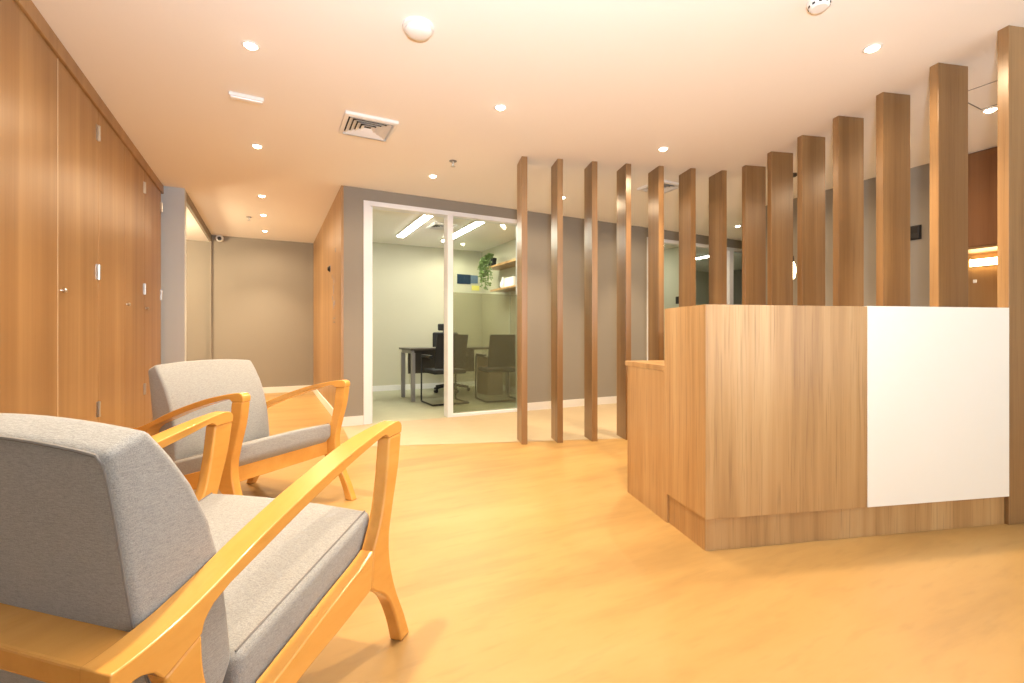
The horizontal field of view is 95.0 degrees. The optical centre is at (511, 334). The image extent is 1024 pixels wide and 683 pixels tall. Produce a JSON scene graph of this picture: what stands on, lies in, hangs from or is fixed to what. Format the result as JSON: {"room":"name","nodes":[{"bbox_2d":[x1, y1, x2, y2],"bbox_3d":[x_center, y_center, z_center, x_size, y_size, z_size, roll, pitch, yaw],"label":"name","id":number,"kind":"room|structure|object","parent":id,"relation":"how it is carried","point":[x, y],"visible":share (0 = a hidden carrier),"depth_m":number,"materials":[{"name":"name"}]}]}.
{"room":"lobby","nodes":[
{"label":"lobby","id":0,"kind":"room"},
{"bbox_2d":[161,186,185,363],"bbox_3d":[-3.879,-0.301,4.885,0.795,2.523,0.118,0,0,-27],"label":"wall","id":1,"kind":"structure","parent":0,"point":[173,216],"depth_m":4.97,"materials":[{"name":"grey paint"}]},
{"bbox_2d":[14,0,163,193],"bbox_3d":[-1.888,-1.520,0.944,0.513,0.085,8.710,0,0,-27],"label":"trim","id":2,"kind":"structure","parent":1,"relation":"attached to","point":[28,8],"depth_m":2.75,"materials":[{"name":"brown wood"}]},
{"bbox_2d":[186,206,208,240],"bbox_3d":[-4.939,-1.510,5.814,1.764,0.105,2.505,0,0,-27],"label":"ceiling","id":3,"kind":"structure","parent":0,"point":[193,230],"depth_m":6.56,"materials":[{"name":"white paint"}]},
{"bbox_2d":[186,192,211,359],"bbox_3d":[-4.141,-0.301,6.226,0.030,2.523,2.505,0,0,-27],"label":"door frame","id":4,"kind":"structure","parent":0,"point":[210,242],"depth_m":7.30,"materials":[{"name":"beige paint"}]},
{"bbox_2d":[186,235,312,386],"bbox_3d":[-4.814,-0.301,7.353,3.400,2.523,0.115,0,0,-27],"label":"wall","id":5,"kind":"structure","parent":0,"point":[262,289],"depth_m":7.62,"materials":[{"name":"beige paint"}]},
{"bbox_2d":[216,235,223,241],"bbox_3d":[-4.573,-1.510,7.340,0.110,0.110,0.130,0,0,-27],"label":"security camera","id":6,"kind":"object","parent":5,"relation":"attached to","point":[219,238],"visible":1,"depth_m":7.31,"materials":[{"name":"white plastic"}]},
{"bbox_2d":[263,385,310,392],"bbox_3d":[-4.828,0.910,7.273,3.202,0.100,0.014,0,0,-27],"label":"baseboard","id":7,"kind":"structure","parent":5,"relation":"attached to","point":[283,389],"depth_m":7.79,"materials":[{"name":"white paint"}]},
{"bbox_2d":[313,185,343,407],"bbox_3d":[-2.580,-0.301,6.469,0.023,2.523,3.508,0,0,-27],"label":"wall","id":8,"kind":"structure","parent":0,"point":[328,336],"depth_m":5.87,"materials":[{"name":"brown wood"}]},
{"bbox_2d":[313,389,332,415],"bbox_3d":[-2.594,0.910,6.454,0.015,0.100,3.494,0,0,-27],"label":"baseboard","id":9,"kind":"structure","parent":8,"relation":"attached to","point":[317,393],"depth_m":6.25,"materials":[{"name":"white paint"}]},
{"bbox_2d":[332,248,335,322],"bbox_3d":[-2.075,-0.560,5.462,0.004,0.840,0.350,0,0,-27],"label":"wall sign","id":10,"kind":"object","parent":8,"relation":"attached to","point":[335,248],"visible":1,"depth_m":5.47,"materials":[{"name":"grey metal"}]},
{"bbox_2d":[482,239,515,387],"bbox_3d":[0.136,-0.301,7.621,0.120,2.523,2.825,0,0,-27],"label":"wall","id":11,"kind":"structure","parent":0,"point":[496,319],"depth_m":8.18,"materials":[{"name":"beige paint"}]},
{"bbox_2d":[486,258,515,270],"bbox_3d":[-0.007,-1.133,7.460,0.279,0.035,1.460,0,0,-27],"label":"wall shelf","id":12,"kind":"object","parent":11,"relation":"attached to","point":[510,263],"visible":0.42,"depth_m":7.56,"materials":[{"name":"brown wood"}]},
{"bbox_2d":[477,253,496,289],"bbox_3d":[-0.425,-1.089,7.965,0.342,0.628,0.443,0,0,-27],"label":"trailing plant","id":13,"kind":"object","parent":12,"relation":"on","point":[488,259],"visible":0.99,"depth_m":7.93,"materials":[{"name":"green plant"}]},
{"bbox_2d":[490,285,515,291],"bbox_3d":[0.044,-0.735,7.362,0.279,0.030,1.240,0,0,-27],"label":"wall shelf","id":14,"kind":"object","parent":11,"relation":"attached to","point":[513,287],"visible":0.51,"depth_m":7.50,"materials":[{"name":"brown wood"}]},
{"bbox_2d":[500,277,503,287],"bbox_3d":[-0.148,-0.846,7.691,0.110,0.190,0.110,0,0,-27],"label":"vase","id":15,"kind":"object","parent":14,"relation":"on","point":[502,280],"visible":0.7,"depth_m":7.65,"materials":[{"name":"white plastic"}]},
{"bbox_2d":[504,276,515,286],"bbox_3d":[0.023,-0.831,7.458,0.170,0.159,0.330,0,0,-27],"label":"storage box","id":16,"kind":"object","parent":14,"relation":"on","point":[509,281],"visible":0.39,"depth_m":7.36,"materials":[{"name":"white plastic"}]},
{"bbox_2d":[31,0,1023,271],"bbox_3d":[2.398,-1.623,4.617,11.900,0.120,12.000,0,0,-27],"label":"ceiling","id":17,"kind":"structure","parent":0,"point":[727,85],"depth_m":3.02,"materials":[{"name":"white paint"}]},
{"bbox_2d":[229,91,263,104],"bbox_3d":[-1.739,-1.548,3.075,0.200,0.030,0.056,0,0,-29],"label":"recessed light","id":18,"kind":"object","parent":17,"relation":"in","point":[233,95],"visible":1,"depth_m":3.06,"materials":[{"name":"white plastic"}]},
{"bbox_2d":[241,40,259,50],"bbox_3d":[-1.412,-1.554,2.535,0.092,0.018,0.092,0,0,-27],"label":"recessed light","id":19,"kind":"object","parent":17,"relation":"in","point":[250,45],"visible":1,"depth_m":2.52,"materials":[{"name":"white plastic"}]},
{"bbox_2d":[251,144,262,148],"bbox_3d":[-2.110,-1.554,3.885,0.092,0.018,0.092,0,0,-27],"label":"recessed light","id":20,"kind":"object","parent":17,"relation":"in","point":[257,146],"visible":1,"depth_m":3.87,"materials":[{"name":"white"}]},
{"bbox_2d":[339,111,398,141],"bbox_3d":[-1.079,-1.550,3.517,0.370,0.026,0.370,0,0,-27],"label":"ceiling vent","id":21,"kind":"object","parent":17,"relation":"in","point":[355,124],"visible":1,"depth_m":3.49,"materials":[{"name":"white plastic"}]},
{"bbox_2d":[396,215,432,236],"bbox_3d":[-1.417,-1.552,6.748,0.140,0.022,1.530,0,0,-27],"label":"recessed light","id":22,"kind":"object","parent":17,"relation":"in","point":[422,219],"visible":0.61,"depth_m":6.66,"materials":[{"name":"white plastic"}]},
{"bbox_2d":[402,16,433,40],"bbox_3d":[-0.475,-1.540,2.383,0.160,0.046,0.160,0,0,-27],"label":"smoke detector","id":23,"kind":"object","parent":17,"relation":"attached to","point":[417,28],"visible":1,"depth_m":2.35,"materials":[{"name":"white plastic"}]},
{"bbox_2d":[427,222,456,229],"bbox_3d":[-1.003,-1.550,6.731,0.340,0.026,0.340,0,0,-27],"label":"ceiling vent","id":24,"kind":"object","parent":17,"relation":"in","point":[436,225],"visible":0.62,"depth_m":6.69,"materials":[{"name":"white plastic"}]},
{"bbox_2d":[449,160,456,167],"bbox_3d":[-0.530,-1.538,4.221,0.068,0.051,0.068,0,0,-27],"label":"sprinkler","id":25,"kind":"object","parent":17,"relation":"attached to","point":[451,161],"visible":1,"depth_m":4.22,"materials":[{"name":"grey metal"}]},
{"bbox_2d":[440,221,484,241],"bbox_3d":[-0.739,-1.552,7.048,0.140,0.022,1.700,0,0,-27],"label":"recessed light","id":26,"kind":"object","parent":17,"relation":"in","point":[474,224],"visible":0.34,"depth_m":6.87,"materials":[{"name":"white plastic"}]},
{"bbox_2d":[494,104,506,110],"bbox_3d":[-0.079,-1.554,3.224,0.092,0.018,0.092,0,0,-27],"label":"recessed light","id":27,"kind":"object","parent":17,"relation":"in","point":[500,107],"visible":1,"depth_m":3.21,"materials":[{"name":"white"}]},
{"bbox_2d":[637,180,678,192],"bbox_3d":[1.566,-1.550,4.941,0.340,0.026,0.340,0,0,-27],"label":"ceiling vent","id":28,"kind":"object","parent":17,"relation":"in","point":[669,186],"visible":0.34,"depth_m":4.92,"materials":[{"name":"white plastic"}]},
{"bbox_2d":[657,147,668,150],"bbox_3d":[1.271,-1.554,3.944,0.092,0.018,0.092,0,0,-27],"label":"recessed light","id":29,"kind":"object","parent":17,"relation":"in","point":[660,148],"visible":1,"depth_m":3.93,"materials":[{"name":"white"}]},
{"bbox_2d":[696,255,708,259],"bbox_3d":[3.828,-1.552,9.408,0.140,0.022,1.400,0,0,-27],"label":"recessed light","id":30,"kind":"object","parent":17,"relation":"in","point":[706,256],"visible":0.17,"depth_m":9.36,"materials":[{"name":"white plastic"}]},
{"bbox_2d":[793,173,796,278],"bbox_3d":[2.725,-1.046,4.572,0.090,1.033,0.090,0,0,-27],"label":"pendant lamp","id":31,"kind":"object","parent":17,"relation":"hanging from","point":[794,174],"visible":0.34,"depth_m":4.54,"materials":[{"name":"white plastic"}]},
{"bbox_2d":[806,0,831,13],"bbox_3d":[1.438,-1.544,2.195,0.104,0.039,0.104,0,0,-27],"label":"detector","id":32,"kind":"object","parent":17,"relation":"attached to","point":[813,6],"visible":1,"depth_m":2.19,"materials":[{"name":"white plastic"}]},
{"bbox_2d":[862,43,882,52],"bbox_3d":[1.965,-1.554,2.558,0.092,0.018,0.092,0,0,-27],"label":"recessed light","id":33,"kind":"object","parent":17,"relation":"in","point":[874,47],"visible":1,"depth_m":2.54,"materials":[{"name":"white"}]},
{"bbox_2d":[968,80,996,109],"bbox_3d":[3.206,-1.562,2.896,0.416,0.003,0.600,0,0,-27],"label":"access panel","id":34,"kind":"object","parent":17,"relation":"attached to","point":[996,80],"visible":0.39,"depth_m":3.17,"materials":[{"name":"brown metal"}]},
{"bbox_2d":[981,107,996,112],"bbox_3d":[3.324,-1.554,3.260,0.092,0.018,0.092,0,0,-27],"label":"recessed light","id":35,"kind":"object","parent":17,"relation":"in","point":[992,109],"visible":0.91,"depth_m":3.25,"materials":[{"name":"white"}]},
{"bbox_2d":[372,242,708,385],"bbox_3d":[1.085,-0.301,9.769,9.300,2.523,0.120,0,0,-27],"label":"wall","id":36,"kind":"structure","parent":0,"point":[408,281],"depth_m":8.27,"materials":[{"name":"beige paint"}]},
{"bbox_2d":[372,381,515,393],"bbox_3d":[1.717,0.911,8.438,9.200,0.092,2.825,0,0,-27],"label":"baseboard","id":37,"kind":"structure","parent":36,"relation":"attached to","point":[469,383],"depth_m":8.18,"materials":[{"name":"white paint"}]},
{"bbox_2d":[457,274,470,283],"bbox_3d":[-0.889,-1.028,8.674,0.265,0.175,0.011,0,0,-27],"label":"poster","id":38,"kind":"object","parent":36,"relation":"attached to","point":[461,278],"visible":1,"depth_m":8.66,"materials":[{"name":"blue paper"}]},
{"bbox_2d":[471,275,477,283],"bbox_3d":[-0.706,-1.035,8.768,0.142,0.150,0.011,0,0,-27],"label":"poster","id":39,"kind":"object","parent":36,"relation":"attached to","point":[474,278],"visible":1,"depth_m":8.77,"materials":[{"name":"blue paper"}]},
{"bbox_2d":[472,285,478,290],"bbox_3d":[-0.684,-0.875,8.782,0.150,0.090,0.007,0,0,-27],"label":"paper note","id":40,"kind":"object","parent":36,"relation":"attached to","point":[473,286],"visible":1,"depth_m":8.78,"materials":[{"name":"yellow paper"}]},
{"bbox_2d":[344,186,741,416],"bbox_3d":[2.389,-0.301,7.128,9.410,2.523,0.120,0,0,-27],"label":"wall","id":41,"kind":"structure","parent":0,"point":[538,224],"depth_m":6.05,"materials":[{"name":"beige paint"}]},
{"bbox_2d":[363,200,516,424],"bbox_3d":[-0.741,-0.238,5.507,1.959,2.396,0.135,0,0,-27],"label":"door frame","id":42,"kind":"structure","parent":41,"relation":"in","point":[448,216],"depth_m":5.32,"materials":[{"name":"white metal"}]},
{"bbox_2d":[342,396,616,426],"bbox_3d":[0.091,0.909,5.864,4.218,0.098,0.014,0,0,-27],"label":"baseboard","id":43,"kind":"structure","parent":41,"relation":"attached to","point":[351,420],"depth_m":6.03,"materials":[{"name":"white paint"}]},
{"bbox_2d":[647,237,741,359],"bbox_3d":[3.321,-0.233,7.606,3.115,2.385,0.135,0,0,-27],"label":"window","id":44,"kind":"structure","parent":41,"relation":"in","point":[730,251],"depth_m":7.66,"materials":[{"name":"white metal"}]},
{"bbox_2d":[193,386,1023,682],"bbox_3d":[2.398,1.009,4.617,11.900,0.102,12.000,0,0,-27],"label":"floor","id":45,"kind":"structure","parent":0,"point":[533,561],"depth_m":1.81,"materials":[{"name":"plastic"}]},
{"bbox_2d":[0,411,408,682],"bbox_3d":[-0.788,0.552,1.187,0.700,0.816,0.881,0,0,16],"label":"armchair","id":46,"kind":"object","parent":45,"relation":"on","point":[113,569],"visible":1,"depth_m":0.82,"materials":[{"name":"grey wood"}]},
{"bbox_2d":[0,413,229,682],"bbox_3d":[-0.866,0.431,0.911,0.568,0.573,0.242,0,0,16],"label":"backrest cushion","id":47,"kind":"object","parent":46,"relation":"on","point":[101,529],"depth_m":0.78,"materials":[{"name":"grey fabric"}]},
{"bbox_2d":[199,494,368,682],"bbox_3d":[-0.772,0.634,1.244,0.604,0.243,0.475,0,0,16],"label":"seat cushion","id":48,"kind":"object","parent":46,"relation":"on","point":[267,604],"depth_m":1.17,"materials":[{"name":"grey fabric"}]},
{"bbox_2d":[131,359,355,500],"bbox_3d":[-1.447,0.552,2.588,0.881,0.816,0.700,0,0,22],"label":"armchair","id":49,"kind":"object","parent":45,"relation":"on","point":[181,392],"visible":0.65,"depth_m":2.50,"materials":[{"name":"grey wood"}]},
{"bbox_2d":[148,359,268,461],"bbox_3d":[-1.712,0.431,2.695,0.242,0.573,0.568,0,0,22],"label":"backrest cushion","id":50,"kind":"object","parent":49,"relation":"on","point":[173,386],"depth_m":2.58,"materials":[{"name":"grey fabric"}]},
{"bbox_2d":[174,424,330,474],"bbox_3d":[-1.391,0.634,2.565,0.475,0.243,0.604,0,0,22],"label":"seat cushion","id":51,"kind":"object","parent":49,"relation":"on","point":[261,453],"depth_m":2.46,"materials":[{"name":"grey fabric"}]},
{"bbox_2d":[421,335,468,405],"bbox_3d":[-0.926,0.477,6.562,0.570,0.960,0.609,0,0,-28],"label":"chair","id":52,"kind":"object","parent":45,"relation":"on","point":[459,341],"visible":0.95,"depth_m":6.39,"materials":[{"name":"black fabric"}]},
{"bbox_2d":[433,324,469,392],"bbox_3d":[-1.038,0.382,7.929,0.643,1.150,0.660,0,0,-27],"label":"chair","id":53,"kind":"object","parent":45,"relation":"on","point":[440,326],"visible":0.3,"depth_m":8.05,"materials":[{"name":"black"}]},
{"bbox_2d":[399,346,509,401],"bbox_3d":[-0.868,0.576,7.341,1.640,0.762,0.680,0,0,-27],"label":"office desk","id":54,"kind":"object","parent":45,"relation":"on","point":[414,353],"visible":0.51,"depth_m":7.25,"materials":[{"name":"grey"}]},
{"bbox_2d":[477,356,502,395],"bbox_3d":[-0.361,0.657,7.603,0.260,0.600,0.440,0,0,-27],"label":"drawer pedestal","id":55,"kind":"object","parent":45,"relation":"on","point":[488,384],"visible":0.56,"depth_m":7.44,"materials":[{"name":"brown"}]},
{"bbox_2d":[475,335,515,402],"bbox_3d":[-0.196,0.477,6.861,0.570,0.960,0.609,0,0,-21],"label":"chair","id":56,"kind":"object","parent":45,"relation":"on","point":[502,348],"visible":0.9,"depth_m":6.65,"materials":[{"name":"black fabric"}]},
{"bbox_2d":[517,156,526,443],"bbox_3d":[0.091,-0.301,4.214,0.052,2.523,0.212,0,0,-10],"label":"post","id":57,"kind":"object","parent":45,"relation":"on","point":[522,164],"visible":1,"depth_m":4.11,"materials":[{"name":"laminate"}]},
{"bbox_2d":[551,159,562,442],"bbox_3d":[0.409,-0.301,4.272,0.052,2.523,0.212,0,0,-10],"label":"post","id":58,"kind":"object","parent":45,"relation":"on","point":[557,167],"visible":1,"depth_m":4.17,"materials":[{"name":"laminate"}]},
{"bbox_2d":[584,161,597,440],"bbox_3d":[0.727,-0.301,4.330,0.052,2.523,0.212,0,0,-10],"label":"post","id":59,"kind":"object","parent":45,"relation":"on","point":[591,171],"visible":1,"depth_m":4.24,"materials":[{"name":"laminate"}]},
{"bbox_2d":[617,163,630,439],"bbox_3d":[1.045,-0.301,4.388,0.052,2.523,0.212,0,0,-10],"label":"post","id":60,"kind":"object","parent":45,"relation":"on","point":[624,173],"visible":0.89,"depth_m":4.33,"materials":[{"name":"laminate"}]},
{"bbox_2d":[648,166,663,359],"bbox_3d":[1.363,-0.301,4.446,0.052,2.523,0.212,0,0,-10],"label":"post","id":61,"kind":"object","parent":45,"relation":"on","point":[656,176],"visible":0.56,"depth_m":4.38,"materials":[{"name":"laminate"}]},
{"bbox_2d":[679,168,695,306],"bbox_3d":[1.681,-0.301,4.504,0.052,2.523,0.212,0,0,-10],"label":"post","id":62,"kind":"object","parent":45,"relation":"on","point":[687,180],"visible":0.56,"depth_m":4.45,"materials":[{"name":"laminate"}]},
{"bbox_2d":[709,170,726,304],"bbox_3d":[1.998,-0.301,4.561,0.052,2.523,0.212,0,0,-10],"label":"post","id":63,"kind":"object","parent":45,"relation":"on","point":[718,181],"visible":0.51,"depth_m":4.50,"materials":[{"name":"laminate"}]},
{"bbox_2d":[742,165,765,304],"bbox_3d":[2.250,-0.301,4.365,0.212,2.523,0.049,0,0,-10],"label":"post","id":64,"kind":"object","parent":45,"relation":"on","point":[753,177],"visible":0.56,"depth_m":4.34,"materials":[{"name":"laminate"}]},
{"bbox_2d":[767,151,792,304],"bbox_3d":[2.309,-0.301,4.039,0.212,2.523,0.049,0,0,-10],"label":"post","id":65,"kind":"object","parent":45,"relation":"on","point":[779,164],"visible":0.56,"depth_m":4.01,"materials":[{"name":"laminate"}]},
{"bbox_2d":[797,135,824,305],"bbox_3d":[2.368,-0.301,3.713,0.212,2.523,0.049,0,0,-10],"label":"post","id":66,"kind":"object","parent":45,"relation":"on","point":[810,149],"visible":0.56,"depth_m":3.69,"materials":[{"name":"laminate"}]},
{"bbox_2d":[625,304,1008,550],"bbox_3d":[1.602,0.412,2.632,1.679,1.096,0.852,0,0,-10],"label":"reception desk","id":67,"kind":"object","parent":45,"relation":"on","point":[757,425],"visible":1,"depth_m":2.22,"materials":[{"name":"brown wood"}]},
{"bbox_2d":[625,360,664,370],"bbox_3d":[1.559,0.175,2.810,1.659,0.030,0.486,0,0,-10],"label":"countertop","id":68,"kind":"structure","parent":67,"relation":"on","point":[659,365],"depth_m":2.69,"materials":[{"name":"brown wood"}]},
{"bbox_2d":[833,116,863,305],"bbox_3d":[2.428,-0.301,3.388,0.212,2.523,0.049,0,0,-10],"label":"post","id":69,"kind":"object","parent":45,"relation":"on","point":[848,132],"visible":0.56,"depth_m":3.36,"materials":[{"name":"laminate"}]},
{"bbox_2d":[876,92,909,305],"bbox_3d":[2.487,-0.301,3.062,0.212,2.523,0.049,0,0,-10],"label":"post","id":70,"kind":"object","parent":45,"relation":"on","point":[892,109],"visible":0.56,"depth_m":3.04,"materials":[{"name":"laminate"}]},
{"bbox_2d":[930,63,967,306],"bbox_3d":[2.546,-0.301,2.736,0.212,2.523,0.049,0,0,-10],"label":"post","id":71,"kind":"object","parent":45,"relation":"on","point":[948,82],"visible":0.56,"depth_m":2.71,"materials":[{"name":"laminate"}]},
{"bbox_2d":[997,25,1023,524],"bbox_3d":[2.606,-0.301,2.410,0.212,2.523,0.049,0,0,-10],"label":"post","id":72,"kind":"object","parent":45,"relation":"on","point":[1010,39],"visible":0.82,"depth_m":2.38,"materials":[{"name":"laminate"}]},
{"bbox_3d":[-1.906,0.925,0.932,0.470,0.070,8.705,0,0,-27],"label":"baseboard","id":73,"kind":"structure","parent":45,"relation":"on","visible":0},
{"bbox_2d":[0,0,56,416],"bbox_3d":[-2.481,-0.293,2.088,0.490,2.366,0.661,0,0,-27],"label":"cupboard","id":74,"kind":"object","parent":73,"relation":"on","point":[28,65],"visible":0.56,"depth_m":2.18,"materials":[{"name":"brown wood"}]},
{"bbox_2d":[57,58,100,421],"bbox_3d":[-2.773,-0.293,2.683,0.516,2.366,0.665,0,0,-27],"label":"cupboard","id":75,"kind":"object","parent":73,"relation":"on","point":[78,129],"visible":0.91,"depth_m":2.75,"materials":[{"name":"brown wood"}]},
{"bbox_2d":[98,111,124,426],"bbox_3d":[-3.086,-0.293,3.258,0.490,2.366,0.640,0,0,-27],"label":"cupboard","id":76,"kind":"object","parent":73,"relation":"on","point":[111,150],"visible":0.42,"depth_m":3.32,"materials":[{"name":"brown wood"}]},
{"bbox_2d":[125,146,145,427],"bbox_3d":[-3.368,-0.293,3.833,0.516,2.366,0.637,0,0,-27],"label":"cupboard","id":77,"kind":"object","parent":73,"relation":"on","point":[135,186],"visible":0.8,"depth_m":3.89,"materials":[{"name":"brown wood"}]},
{"bbox_2d":[144,171,162,424],"bbox_3d":[-3.682,-0.293,4.441,0.516,2.366,0.727,0,0,-27],"label":"cupboard","id":78,"kind":"object","parent":73,"relation":"on","point":[153,206],"visible":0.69,"depth_m":4.48,"materials":[{"name":"brown wood"}]},
{"bbox_2d":[664,247,678,359],"bbox_3d":[2.549,-0.301,9.225,0.100,2.523,2.190,0,0,-27],"label":"wall office partition","id":79,"kind":"structure","parent":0,"point":[671,256],"depth_m":8.50,"materials":[{"name":"beige paint"}]},
{"bbox_2d":[734,269,741,304],"bbox_3d":[7.707,-0.301,6.978,0.100,2.523,10.920,0,0,-27],"label":"wall","id":80,"kind":"structure","parent":0,"point":[737,273],"depth_m":11.26,"materials":[{"name":"beige paint"}]},
{"bbox_2d":[766,163,929,306],"bbox_3d":[6.550,-0.301,4.033,4.660,2.523,6.750,0,0,-27],"label":"wall","id":81,"kind":"structure","parent":0,"point":[919,175],"depth_m":4.66,"materials":[{"name":"beige paint"}]},
{"bbox_2d":[910,225,921,240],"bbox_3d":[3.735,-0.950,4.368,0.032,0.132,0.112,0,0,-27],"label":"reader","id":82,"kind":"object","parent":81,"relation":"attached to","point":[915,231],"visible":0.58,"depth_m":4.34,"materials":[{"name":"black plastic"}]},
{"bbox_2d":[968,252,996,307],"bbox_3d":[4.667,-0.301,3.369,0.015,2.523,2.100,0,0,-27],"label":"wall","id":83,"kind":"structure","parent":0,"point":[983,293],"depth_m":4.21,"materials":[{"name":"brown wood"}]},
{"bbox_2d":[968,147,996,254],"bbox_3d":[4.173,-1.145,3.927,0.340,0.831,0.641,0,0,-27],"label":"upper cabinet","id":84,"kind":"object","parent":83,"relation":"attached to","point":[982,165],"visible":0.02,"depth_m":3.96,"materials":[{"name":"brown wood"}]},
{"bbox_2d":[970,257,996,266],"bbox_3d":[4.462,-0.650,3.713,0.030,0.070,1.260,0,0,-27],"label":"led strip","id":85,"kind":"object","parent":83,"relation":"attached to","point":[992,260],"visible":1,"depth_m":4.18,"materials":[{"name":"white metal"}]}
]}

